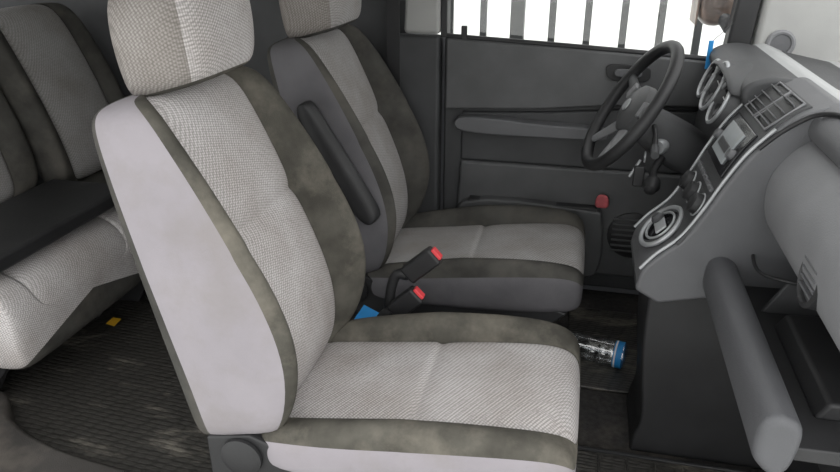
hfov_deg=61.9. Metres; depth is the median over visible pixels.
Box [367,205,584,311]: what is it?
seat cushion
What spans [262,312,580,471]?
seat cushion
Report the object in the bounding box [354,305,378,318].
paper
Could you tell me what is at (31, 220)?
seat cushion
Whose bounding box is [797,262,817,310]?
vent
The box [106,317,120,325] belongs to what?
wrapper
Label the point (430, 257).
seat belt buckle
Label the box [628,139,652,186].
keys
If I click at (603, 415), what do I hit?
floor
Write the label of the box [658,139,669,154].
lock
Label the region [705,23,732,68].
tag
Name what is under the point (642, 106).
steering wheel
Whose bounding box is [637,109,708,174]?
column shroud
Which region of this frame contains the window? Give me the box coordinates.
[438,0,725,55]
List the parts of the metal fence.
post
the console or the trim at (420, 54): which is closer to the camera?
the console
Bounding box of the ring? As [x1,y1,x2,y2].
[765,30,795,52]
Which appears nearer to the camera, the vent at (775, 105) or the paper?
the vent at (775, 105)
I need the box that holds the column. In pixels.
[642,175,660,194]
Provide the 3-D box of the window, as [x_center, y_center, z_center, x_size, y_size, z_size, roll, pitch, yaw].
[1.743,-2.893,6.978,24.000,3.050,0.200,5,25,12]
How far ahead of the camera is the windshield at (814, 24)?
2.07 m
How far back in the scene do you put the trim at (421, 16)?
2.31 m
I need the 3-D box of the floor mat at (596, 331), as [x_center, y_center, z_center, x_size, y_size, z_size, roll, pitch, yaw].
[0.764,0.378,2.256,0.570,0.010,0.480,5,25,12]
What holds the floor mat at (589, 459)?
on the floor
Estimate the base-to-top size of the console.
0.946 m
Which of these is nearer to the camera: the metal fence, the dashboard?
the dashboard
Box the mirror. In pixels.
[689,0,733,32]
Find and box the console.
[627,77,839,471]
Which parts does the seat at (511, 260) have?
folded armrest, backrest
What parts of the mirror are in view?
glass, arm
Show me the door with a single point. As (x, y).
(518, 115)
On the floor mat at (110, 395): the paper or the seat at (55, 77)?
the seat at (55, 77)
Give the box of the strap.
[386,0,399,86]
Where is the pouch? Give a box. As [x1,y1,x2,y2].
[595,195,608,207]
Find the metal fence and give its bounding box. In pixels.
[450,0,702,54]
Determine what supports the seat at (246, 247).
on the floor
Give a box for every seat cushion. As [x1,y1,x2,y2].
[0,179,114,272]
[0,206,140,369]
[79,170,106,183]
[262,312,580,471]
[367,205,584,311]
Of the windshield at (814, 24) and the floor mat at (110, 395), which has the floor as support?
the floor mat at (110, 395)
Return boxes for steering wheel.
[581,40,684,170]
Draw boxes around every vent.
[744,81,805,130]
[752,85,785,109]
[763,96,799,122]
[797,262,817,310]
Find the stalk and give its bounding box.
[652,124,657,143]
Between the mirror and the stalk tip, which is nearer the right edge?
the mirror
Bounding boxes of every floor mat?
[1,292,358,471]
[568,307,636,393]
[576,445,753,471]
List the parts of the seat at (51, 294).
seat leg, backrest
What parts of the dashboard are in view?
driver panel, passenger panel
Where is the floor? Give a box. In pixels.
[553,289,764,471]
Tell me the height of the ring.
0.084 m
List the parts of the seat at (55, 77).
backrest, seat leg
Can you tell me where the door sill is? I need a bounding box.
[0,391,130,471]
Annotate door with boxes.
[440,0,761,294]
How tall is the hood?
0.062 m
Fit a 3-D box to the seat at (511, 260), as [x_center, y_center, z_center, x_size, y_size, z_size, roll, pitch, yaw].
[0.054,-0.220,2.130,0.927,1.204,0.566,5,25,12]
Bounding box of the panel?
[0,0,405,186]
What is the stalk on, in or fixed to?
attached to the column shroud
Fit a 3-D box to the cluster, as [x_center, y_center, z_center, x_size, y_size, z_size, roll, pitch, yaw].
[0.822,-0.370,1.824,0.166,0.164,0.330,5,25,12]
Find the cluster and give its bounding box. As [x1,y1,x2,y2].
[696,58,753,127]
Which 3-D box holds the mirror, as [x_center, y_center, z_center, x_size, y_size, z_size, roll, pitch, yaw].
[0.963,-0.752,2.290,0.121,0.147,0.234,5,25,12]
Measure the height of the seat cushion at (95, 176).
0.290 m
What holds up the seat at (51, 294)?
on the floor
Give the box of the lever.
[649,155,664,175]
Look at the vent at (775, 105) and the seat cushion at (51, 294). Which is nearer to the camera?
the vent at (775, 105)
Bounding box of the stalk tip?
[651,144,658,158]
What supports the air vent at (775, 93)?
attached to the console
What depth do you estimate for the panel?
2.54 m
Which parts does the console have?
shift knob, gate plate, climate knob, edge trim, climate knob, climate knob, edge trim, radio knob, radio knob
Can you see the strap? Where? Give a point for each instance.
(392, 6)
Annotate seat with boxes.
[0,2,145,300]
[0,90,140,390]
[92,0,580,471]
[267,0,584,322]
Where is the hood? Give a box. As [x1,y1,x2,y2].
[711,60,753,96]
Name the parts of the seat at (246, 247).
backrest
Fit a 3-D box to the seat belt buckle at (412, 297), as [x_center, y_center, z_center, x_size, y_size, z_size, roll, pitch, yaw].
[-0.082,0.304,1.925,0.192,0.384,0.037,5,25,12]
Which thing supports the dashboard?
attached to the firewall
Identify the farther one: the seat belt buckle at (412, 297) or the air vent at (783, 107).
the seat belt buckle at (412, 297)
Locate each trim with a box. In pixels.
[400,33,442,213]
[404,0,440,33]
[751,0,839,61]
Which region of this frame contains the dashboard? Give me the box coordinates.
[694,43,839,471]

